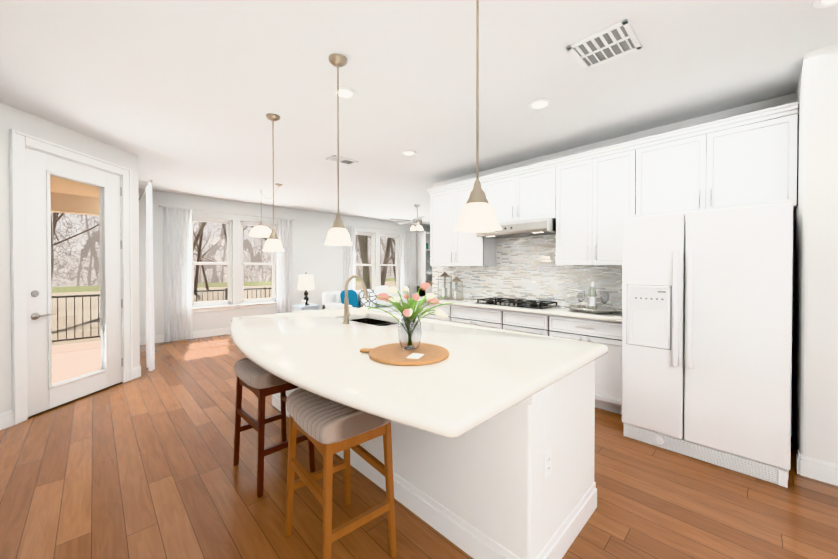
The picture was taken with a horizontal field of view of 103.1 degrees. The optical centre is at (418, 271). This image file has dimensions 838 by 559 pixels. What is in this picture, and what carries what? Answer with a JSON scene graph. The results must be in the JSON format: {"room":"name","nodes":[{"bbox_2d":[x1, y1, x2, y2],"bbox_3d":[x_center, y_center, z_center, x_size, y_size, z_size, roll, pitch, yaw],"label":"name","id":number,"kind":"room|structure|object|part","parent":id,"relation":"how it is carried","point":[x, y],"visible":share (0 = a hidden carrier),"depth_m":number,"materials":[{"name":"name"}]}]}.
{"room":"kitchen","nodes":[
{"label":"kitchen","id":0,"kind":"room"},
{"bbox_2d":[0,102,139,412],"bbox_3d":[-3.619,-0.053,3.450,0.150,2.780,1.512,0,1,1],"label":"wall","id":1,"kind":"structure","parent":0,"point":[14,118],"depth_m":2.99,"materials":[{"name":"white paint"}]},
{"bbox_2d":[9,129,132,424],"bbox_3d":[-3.604,0.049,3.482,0.180,2.575,1.179,0,1,1],"label":"door frame","id":2,"kind":"structure","parent":1,"relation":"attached to","point":[19,142],"depth_m":2.98,"materials":[{"name":"white wood"}]},
{"bbox_2d":[25,147,122,416],"bbox_3d":[-3.566,0.098,3.487,0.717,2.445,0.702,0,1,-44],"label":"patio door","id":3,"kind":"structure","parent":1,"relation":"in","point":[44,393],"depth_m":3.30,"materials":[{"name":"white wood"}]},
{"bbox_3d":[-3.571,0.081,3.482,0.415,2.081,0.415,0,1,-44],"label":"glass","id":4,"kind":"part","parent":3,"relation":"part of","materials":[{"name":"clear glass"}]},
{"bbox_2d":[0,327,837,485],"bbox_3d":[1.657,1.261,4.181,9.512,0.138,11.800,0,1,-44],"label":"baseboard","id":5,"kind":"structure","parent":1,"relation":"attached to","point":[825,471],"depth_m":2.20,"materials":[{"name":"white wood"}]},
{"bbox_2d":[139,189,429,336],"bbox_3d":[-2.138,-0.101,8.815,8.740,2.780,0.150,0,1,-44],"label":"wall","id":6,"kind":"structure","parent":0,"point":[317,258],"depth_m":7.47,"materials":[{"name":"white paint"}]},
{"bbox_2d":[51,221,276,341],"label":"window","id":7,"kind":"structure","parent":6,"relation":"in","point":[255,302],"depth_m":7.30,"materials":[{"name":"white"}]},
{"bbox_3d":[-6.393,0.958,5.991,8.527,1.007,1.730,0,1,-44],"label":"railing","id":8,"kind":"part","parent":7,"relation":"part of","materials":[{"name":"black metal"}]},
{"bbox_3d":[-3.592,-0.189,7.420,0.690,1.710,0.034,0,1,-44],"label":"glass","id":9,"kind":"part","parent":7,"relation":"part of","materials":[{"name":"clear glass"}]},
{"bbox_2d":[192,217,235,312],"bbox_3d":[-4.206,-0.133,6.746,0.860,1.880,0.175,0,1,-44],"label":"window","id":10,"kind":"structure","parent":6,"relation":"in","point":[214,305],"depth_m":6.82,"materials":[{"name":"white wood"}]},
{"bbox_3d":[-4.243,-0.183,6.783,0.690,1.710,0.034,0,1,-44],"label":"glass","id":11,"kind":"part","parent":10,"relation":"part of","materials":[{"name":"clear glass"}]},
{"bbox_2d":[159,205,293,220],"bbox_3d":[-3.845,-1.194,6.947,2.518,0.040,0.120,0,1,-44],"label":"curtain rod","id":12,"kind":"object","parent":6,"relation":"attached to","point":[223,212],"visible":0.98,"depth_m":6.74,"materials":[{"name":"silver metal"}]},
{"bbox_2d":[163,207,192,341],"bbox_3d":[-4.518,0.062,6.244,0.440,2.469,0.085,0,1,-44],"label":"curtain","id":13,"kind":"object","parent":12,"relation":"hanging from","point":[177,259],"visible":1,"depth_m":6.24,"materials":[{"name":"white fabric"}]},
{"bbox_2d":[277,219,292,312],"bbox_3d":[-3.077,0.050,7.653,0.350,2.469,0.083,0,1,-44],"label":"curtain","id":14,"kind":"object","parent":12,"relation":"hanging from","point":[284,273],"visible":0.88,"depth_m":7.63,"materials":[{"name":"white fabric"}]},
{"bbox_2d":[355,232,374,288],"bbox_3d":[-1.544,-0.156,9.351,0.860,1.880,0.175,0,1,-44],"label":"window","id":15,"kind":"structure","parent":6,"relation":"in","point":[372,251],"depth_m":9.58,"materials":[{"name":"white wood"}]},
{"bbox_2d":[344,225,411,232],"bbox_3d":[-1.150,-1.218,9.583,2.538,0.040,0.120,0,1,-44],"label":"curtain rod","id":16,"kind":"object","parent":6,"relation":"attached to","point":[375,228],"visible":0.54,"depth_m":9.43,"materials":[{"name":"silver metal"}]},
{"bbox_2d":[343,226,355,289],"bbox_3d":[-1.844,0.039,8.859,0.360,2.469,0.083,0,1,-44],"label":"curtain","id":17,"kind":"object","parent":16,"relation":"hanging from","point":[348,261],"visible":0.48,"depth_m":8.87,"materials":[{"name":"white fabric"}]},
{"bbox_2d":[401,232,410,297],"bbox_3d":[-0.400,0.027,10.272,0.360,2.469,0.083,0,1,-44],"label":"curtain","id":18,"kind":"object","parent":16,"relation":"hanging from","point":[405,255],"visible":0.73,"depth_m":10.24,"materials":[{"name":"white fabric"}]},
{"bbox_2d":[380,234,400,296],"bbox_3d":[-0.893,-0.161,9.988,0.860,1.880,0.175,0,1,-44],"label":"window","id":19,"kind":"structure","parent":6,"relation":"in","point":[395,246],"depth_m":10.16,"materials":[{"name":"white wood"}]},
{"bbox_3d":[-0.930,-0.212,10.025,0.690,1.710,0.034,0,1,-44],"label":"glass","id":20,"kind":"part","parent":19,"relation":"part of","materials":[{"name":"clear glass"}]},
{"bbox_2d":[0,334,837,558],"bbox_3d":[1.672,1.360,4.197,9.770,0.060,12.100,0,1,-44],"label":"floor","id":21,"kind":"structure","parent":0,"point":[142,467],"depth_m":2.00,"materials":[{"name":"brown wood"}]},
{"bbox_2d":[28,382,122,418],"bbox_3d":[-3.621,1.329,3.494,0.165,0.014,0.957,0,1,1],"label":"threshold","id":22,"kind":"object","parent":21,"relation":"on","point":[29,417],"visible":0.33,"depth_m":3.39,"materials":[{"name":"brown wood"}]},
{"bbox_2d":[233,357,314,497],"bbox_3d":[-0.996,0.977,2.278,0.480,0.741,0.367,1,1,45],"label":"stool","id":23,"kind":"object","parent":21,"relation":"on","point":[259,382],"visible":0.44,"depth_m":2.13,"materials":[{"name":"wood"}]},
{"bbox_2d":[293,304,319,311],"bbox_3d":[-2.360,1.006,6.964,0.400,0.600,0.400,0,1,-44],"label":"side table","id":24,"kind":"object","parent":21,"relation":"on","point":[306,307],"visible":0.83,"depth_m":6.85,"materials":[{"name":"grey"}]},
{"bbox_2d":[298,275,313,304],"bbox_3d":[-2.360,0.364,6.958,0.330,0.682,0.330,0,1,-44],"label":"table lamp","id":25,"kind":"object","parent":24,"relation":"on","point":[305,282],"visible":0.92,"depth_m":6.84,"materials":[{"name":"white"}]},
{"bbox_3d":[-2.360,0.225,6.957,0.330,0.300,0.330,0,1,-44],"label":"lamp shade","id":26,"kind":"part","parent":25,"relation":"part of","materials":[{"name":"white fabric"}]},
{"bbox_2d":[285,388,396,558],"bbox_3d":[-0.398,0.982,1.648,0.367,0.741,0.480,0,1,-40],"label":"stool","id":27,"kind":"object","parent":21,"relation":"on","point":[327,428],"visible":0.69,"depth_m":1.53,"materials":[{"name":"wood"}]},
{"bbox_2d":[322,286,406,311],"bbox_3d":[-1.049,0.819,7.567,2.040,0.962,0.970,0,1,-44],"label":"sofa","id":28,"kind":"object","parent":21,"relation":"on","point":[335,299],"visible":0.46,"depth_m":7.30,"materials":[{"name":"white fabric"}]},
{"bbox_2d":[417,231,431,296],"bbox_3d":[0.358,0.006,10.870,0.840,2.530,0.395,0,1,-44],"label":"built-in shelves","id":29,"kind":"object","parent":21,"relation":"on","point":[424,271],"visible":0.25,"depth_m":10.63,"materials":[{"name":"white wood"}]},
{"bbox_2d":[406,300,448,320],"bbox_3d":[0.333,0.885,5.017,0.599,0.875,0.890,0,1,-44],"label":"base cabinet","id":30,"kind":"object","parent":21,"relation":"on","point":[445,308],"depth_m":4.69,"materials":[{"name":"white wood"}]},
{"bbox_2d":[272,363,596,558],"bbox_3d":[-0.221,0.913,2.621,0.810,0.862,2.774,0,1,-44],"label":"kitchen island","id":31,"kind":"object","parent":21,"relation":"on","point":[493,437],"depth_m":1.58,"materials":[{"name":"wood"}]},
{"bbox_2d":[230,307,607,466],"bbox_3d":[-0.414,0.457,2.421,1.606,0.052,2.810,0,1,-44],"label":"island countertop","id":32,"kind":"structure","parent":31,"relation":"on","point":[488,373],"depth_m":1.62,"materials":[{"name":"white stone"}]},
{"bbox_2d":[342,275,368,322],"bbox_3d":[-0.515,0.229,2.803,0.257,0.396,0.100,0,1,-44],"label":"faucet","id":33,"kind":"object","parent":32,"relation":"on","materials":[{"name":"beige metal"}]},
{"bbox_2d":[358,315,393,326],"bbox_3d":[-0.416,0.577,3.000,0.440,0.222,0.780,0,1,-44],"label":"sink","id":34,"kind":"object","parent":32,"relation":"in","point":[361,318],"depth_m":3.30,"materials":[{"name":"black metal"}]},
{"bbox_2d":[360,343,448,365],"bbox_3d":[-0.060,0.427,1.755,0.420,0.018,0.444,0,1,-44],"label":"cutting board","id":35,"kind":"object","parent":32,"relation":"on","point":[393,354],"visible":0.96,"depth_m":1.68,"materials":[{"name":"brown wood"}]},
{"bbox_2d":[356,283,453,349],"bbox_3d":[-0.059,0.241,1.798,0.552,0.351,0.484,0,1,-44],"label":"vase","id":36,"kind":"object","parent":35,"relation":"on","point":[409,332],"visible":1,"depth_m":1.76,"materials":[{"name":"clear glass"}]},
{"bbox_2d":[406,353,423,358],"bbox_3d":[-0.018,0.417,1.640,0.060,0.003,0.090,0,1,21],"label":"paper card","id":37,"kind":"object","parent":35,"relation":"on","point":[415,356],"visible":1,"depth_m":1.63,"materials":[{"name":"white paper"}]},
{"bbox_2d":[544,447,551,478],"bbox_3d":[0.575,0.854,1.482,0.072,0.116,0.009,0,1,-44],"label":"outlet","id":38,"kind":"object","parent":31,"relation":"attached to","point":[547,450],"depth_m":1.48,"materials":[{"name":"white plastic"}]},
{"bbox_2d":[449,304,500,328],"bbox_3d":[0.914,0.891,4.424,0.599,0.875,0.810,0,1,-44],"label":"base cabinet","id":39,"kind":"object","parent":21,"relation":"on","point":[485,317],"depth_m":4.20,"materials":[{"name":"white wood"}]},
{"bbox_2d":[501,312,544,334],"bbox_3d":[1.386,0.895,3.941,0.599,0.875,0.580,0,1,-44],"label":"base cabinet","id":40,"kind":"object","parent":21,"relation":"on","point":[540,318],"depth_m":3.73,"materials":[{"name":"white wood"}]},
{"bbox_2d":[545,316,621,413],"bbox_3d":[1.842,0.899,3.475,0.599,0.875,0.765,0,1,-44],"label":"base cabinet","id":41,"kind":"object","parent":21,"relation":"on","point":[608,368],"depth_m":3.16,"materials":[{"name":"white wood"}]},
{"bbox_2d":[405,296,621,323],"bbox_3d":[1.052,0.435,4.258,0.631,0.040,2.995,0,1,-44],"label":"countertop","id":42,"kind":"structure","parent":41,"relation":"on","point":[497,305],"depth_m":3.77,"materials":[{"name":"white stone"}]},
{"bbox_2d":[438,268,451,298],"bbox_3d":[0.391,0.180,5.060,0.202,0.453,0.203,0,1,-44],"label":"lantern","id":43,"kind":"object","parent":42,"relation":"on","point":[445,275],"visible":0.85,"depth_m":5.03,"materials":[{"name":"beige metal"}]},
{"bbox_3d":[0.391,0.239,5.060,0.146,0.311,0.146,0,1,-44],"label":"glass","id":44,"kind":"part","parent":43,"relation":"part of","materials":[{"name":"clear glass"}]},
{"bbox_2d":[450,273,462,299],"bbox_3d":[0.544,0.214,4.860,0.175,0.388,0.176,0,1,-44],"label":"lantern","id":45,"kind":"object","parent":42,"relation":"on","point":[455,280],"visible":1,"depth_m":4.84,"materials":[{"name":"beige metal"}]},
{"bbox_3d":[0.544,0.273,4.861,0.126,0.246,0.126,0,1,-44],"label":"glass","id":46,"kind":"part","parent":45,"relation":"part of","materials":[{"name":"clear glass"}]},
{"bbox_2d":[474,297,559,309],"bbox_3d":[1.198,0.388,4.123,0.478,0.054,0.908,0,1,-44],"label":"cooktop","id":47,"kind":"object","parent":42,"relation":"in","point":[508,302],"depth_m":3.99,"materials":[{"name":"black metal"}]},
{"bbox_2d":[568,282,621,313],"bbox_3d":[1.830,0.266,3.460,0.412,0.310,0.567,0,1,-44],"label":"tray","id":48,"kind":"object","parent":42,"relation":"on","point":[591,307],"visible":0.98,"depth_m":3.47,"materials":[{"name":"silver metal"}]},
{"bbox_3d":[1.711,0.311,3.519,0.080,0.205,0.080,0,1,-44],"label":"glass","id":49,"kind":"part","parent":48,"relation":"part of","materials":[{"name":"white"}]},
{"bbox_2d":[588,282,595,309],"bbox_3d":[1.824,0.262,3.503,0.077,0.303,0.077,0,1,-44],"label":"bottle","id":50,"kind":"object","parent":48,"relation":"on","point":[592,293],"depth_m":3.47,"materials":[{"name":"green glass"}]},
{"bbox_3d":[1.872,0.312,3.362,0.080,0.205,0.080,0,1,-44],"label":"glass","id":51,"kind":"part","parent":48,"relation":"part of","materials":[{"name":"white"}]},
{"bbox_2d":[622,200,792,487],"bbox_3d":[2.276,0.448,2.674,0.985,1.792,0.920,0,1,-44],"label":"refrigerator","id":52,"kind":"object","parent":21,"relation":"on","point":[706,335],"visible":1,"depth_m":2.30,"materials":[{"name":"white metal"}]},
{"bbox_2d":[0,0,837,225],"bbox_3d":[1.672,-1.480,4.172,9.770,0.060,12.100,0,1,-44],"label":"ceiling","id":53,"kind":"structure","parent":0,"point":[183,97],"depth_m":2.50,"materials":[{"name":"white paint"}]},
{"bbox_2d":[249,205,270,236],"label":"light","id":54,"kind":"object","parent":53,"relation":"hanging from","point":[261,230],"depth_m":5.91,"materials":[{"name":"white glass"}]},
{"bbox_3d":[-2.851,-0.726,6.021,0.400,0.180,0.400,0,1,-44],"label":"lamp shade","id":55,"kind":"part","parent":54,"relation":"part of","materials":[{"name":"white glass"}]},
{"bbox_2d":[261,183,282,198],"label":"light","id":56,"kind":"object","parent":53,"relation":"hanging from","point":[277,184],"depth_m":5.60,"materials":[{"name":"beige metal"}]},
{"bbox_2d":[262,113,283,251],"bbox_3d":[-1.356,-0.815,3.098,0.203,1.250,0.184,0,1,-44],"label":"pendant light","id":57,"kind":"object","parent":53,"relation":"hanging from","point":[273,243],"visible":1,"depth_m":3.07,"materials":[{"name":"white glass"}]},
{"bbox_3d":[-1.356,-0.248,3.103,0.203,0.115,0.184,0,1,-44],"label":"lamp shade","id":58,"kind":"part","parent":57,"relation":"part of","materials":[{"name":"white glass"}]},
{"bbox_2d":[325,54,351,244],"bbox_3d":[-0.547,-0.807,2.255,0.203,1.250,0.184,0,1,-44],"label":"pendant light","id":59,"kind":"object","parent":53,"relation":"hanging from","point":[338,234],"visible":1,"depth_m":2.23,"materials":[{"name":"white glass"}]},
{"bbox_3d":[-0.547,-0.240,2.260,0.203,0.115,0.184,0,1,-44],"label":"lamp shade","id":60,"kind":"part","parent":59,"relation":"part of","materials":[{"name":"white glass"}]},
{"bbox_2d":[326,155,357,164],"bbox_3d":[-1.000,-1.445,4.337,0.360,0.015,0.200,0,1,-44],"label":"ceiling vent","id":61,"kind":"object","parent":53,"relation":"in","point":[342,160],"visible":0.94,"depth_m":4.32,"materials":[{"name":"white metal"}]},
{"bbox_2d":[332,86,355,98],"bbox_3d":[-0.599,-1.431,2.677,0.190,0.009,0.190,0,1,-44],"label":"recessed light","id":62,"kind":"object","parent":53,"relation":"in","point":[347,93],"visible":0.96,"depth_m":2.67,"materials":[{"name":"white"}]},
{"bbox_2d":[401,150,415,155],"bbox_3d":[-0.124,-1.443,4.069,0.190,0.009,0.190,0,1,-44],"label":"recessed light","id":63,"kind":"object","parent":53,"relation":"in","point":[408,153],"visible":1,"depth_m":4.07,"materials":[{"name":"white"}]},
{"bbox_2d":[389,204,429,230],"bbox_3d":[-0.064,-1.198,7.432,1.293,0.560,1.236,0,1,-44],"label":"ceiling fan","id":64,"kind":"object","parent":53,"relation":"hanging from","point":[417,221],"visible":0.96,"depth_m":7.34,"materials":[{"name":"silver metal"}]},
{"bbox_2d":[453,0,501,231],"bbox_3d":[0.245,-0.800,1.397,0.203,1.250,0.184,0,1,-44],"label":"pendant light","id":65,"kind":"object","parent":53,"relation":"hanging from","point":[477,214],"visible":1,"depth_m":1.37,"materials":[{"name":"white glass"}]},
{"bbox_3d":[0.245,-0.233,1.402,0.203,0.115,0.184,0,1,-44],"label":"lamp shade","id":66,"kind":"part","parent":65,"relation":"part of","materials":[{"name":"white glass"}]},
{"bbox_2d":[528,99,550,109],"bbox_3d":[1.037,-1.433,2.861,0.190,0.009,0.190,0,1,-44],"label":"recessed light","id":67,"kind":"object","parent":53,"relation":"in","point":[538,104],"visible":1,"depth_m":2.86,"materials":[{"name":"white"}]},
{"bbox_2d":[566,19,641,69],"bbox_3d":[1.179,-1.425,2.120,0.340,0.015,0.340,0,1,-44],"label":"ceiling vent","id":68,"kind":"object","parent":53,"relation":"in","point":[615,41],"visible":0.98,"depth_m":2.10,"materials":[{"name":"white metal"}]},
{"bbox_2d":[813,0,837,7],"bbox_3d":[2.165,-1.422,1.707,0.190,0.009,0.190,0,1,-44],"label":"recessed light","id":69,"kind":"object","parent":53,"relation":"in","point":[822,3],"visible":1,"depth_m":1.77,"materials":[{"name":"white"}]},
{"bbox_2d":[433,93,795,436],"bbox_3d":[3.110,-0.047,2.758,0.210,2.780,8.050,0,1,-44],"label":"wall","id":70,"kind":"structure","parent":0,"point":[765,104],"depth_m":3.24,"materials":[{"name":"white paint"}]},
{"bbox_2d":[429,181,495,265],"bbox_3d":[0.628,-0.647,4.900,0.326,1.140,0.980,0,1,-44],"label":"upper cabinet","id":71,"kind":"object","parent":70,"relation":"attached to","point":[448,247],"depth_m":4.80,"materials":[{"name":"white wood"}]},
{"bbox_2d":[480,161,554,222],"bbox_3d":[1.309,-0.908,4.202,0.326,0.605,0.987,0,1,-44],"label":"upper cabinet","id":72,"kind":"object","parent":70,"relation":"attached to","point":[527,194],"depth_m":4.03,"materials":[{"name":"white wood"}]},
{"bbox_2d":[476,217,555,238],"bbox_3d":[1.243,-0.524,4.141,0.510,0.154,0.945,0,1,-44],"label":"range hood","id":73,"kind":"object","parent":72,"relation":"attached to","point":[532,227],"visible":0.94,"depth_m":3.89,"materials":[{"name":"silver metal"}]},
{"bbox_2d":[432,235,621,308],"bbox_3d":[1.283,-0.020,4.472,0.003,0.864,3.025,0,1,-44],"label":"backsplash","id":74,"kind":"structure","parent":70,"relation":"attached to","point":[526,268],"depth_m":4.29,"materials":[{"name":"tile"}]},
{"bbox_2d":[555,145,630,264],"bbox_3d":[1.920,-0.635,3.579,0.326,1.140,0.781,0,1,-44],"label":"upper cabinet","id":75,"kind":"object","parent":70,"relation":"attached to","point":[588,201],"depth_m":3.46,"materials":[{"name":"white wood"}]},
{"bbox_2d":[631,105,798,215],"bbox_3d":[2.549,-0.844,2.935,0.326,0.710,1.037,0,1,-44],"label":"upper cabinet","id":76,"kind":"object","parent":70,"relation":"attached to","point":[752,161],"depth_m":2.76,"materials":[{"name":"white wood"}]},
{"bbox_2d":[793,43,837,463],"bbox_3d":[2.914,-0.043,2.308,0.700,2.780,0.380,0,1,-44],"label":"wall","id":77,"kind":"structure","parent":0,"point":[815,404],"depth_m":2.15,"materials":[{"name":"white paint"}]},
{"bbox_3d":[-4.373,-0.067,4.956,0.147,2.780,2.243,0,1,-44],"label":"wall","id":78,"kind":"structure","parent":0,"visible":0},
{"bbox_2d":[138,180,152,199],"bbox_3d":[-4.218,-1.177,5.001,0.152,0.040,2.020,0,1,-44],"label":"curtain rod","id":79,"kind":"object","parent":78,"relation":"attached to","point":[150,181],"visible":0.44,"depth_m":4.38,"materials":[{"name":"silver metal"}]},
{"bbox_2d":[146,183,154,370],"bbox_3d":[-3.667,0.078,4.530,0.073,2.469,0.440,0,1,-44],"label":"curtain","id":80,"kind":"object","parent":79,"relation":"hanging from","point":[150,347],"visible":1,"depth_m":4.43,"materials":[{"name":"white fabric"}]},
{"label":"outside","id":81,"kind":"structure","parent":0,"visible":0},
{"bbox_2d":[52,341,100,383],"bbox_3d":[-4.947,1.546,4.508,8.500,0.142,5.900,0,1,-44],"label":"deck","id":82,"kind":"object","parent":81,"point":[71,349],"depth_m":5.55,"materials":[{"name":"brown wood"}]},
{"bbox_2d":[50,175,98,215],"bbox_3d":[-5.795,0.016,2.791,4.905,2.947,4.650,0,1,-44],"label":"patio cover","id":83,"kind":"object","parent":82,"relation":"on","point":[79,189],"depth_m":5.57,"materials":[{"name":"beige wood"}]},
{"bbox_2d":[51,281,395,345],"bbox_3d":[-6.808,1.837,28.221,150.000,0.060,70.000,0,1,-44],"label":"ground","id":84,"kind":"structure","parent":81,"point":[86,324],"depth_m":16.75,"materials":[{"name":"brown grass"}]},
{"bbox_2d":[51,212,395,292],"bbox_3d":[-11.453,-8.771,24.630,55.825,21.416,36.430,0,1,-44],"label":"trees","id":85,"kind":"object","parent":84,"relation":"on","point":[362,250],"depth_m":20.72,"materials":[{"name":"beige plant"}]},
{"bbox_2d":[51,212,395,292],"bbox_3d":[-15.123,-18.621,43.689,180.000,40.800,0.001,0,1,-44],"label":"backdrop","id":86,"kind":"structure","parent":81,"point":[78,239],"depth_m":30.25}
]}

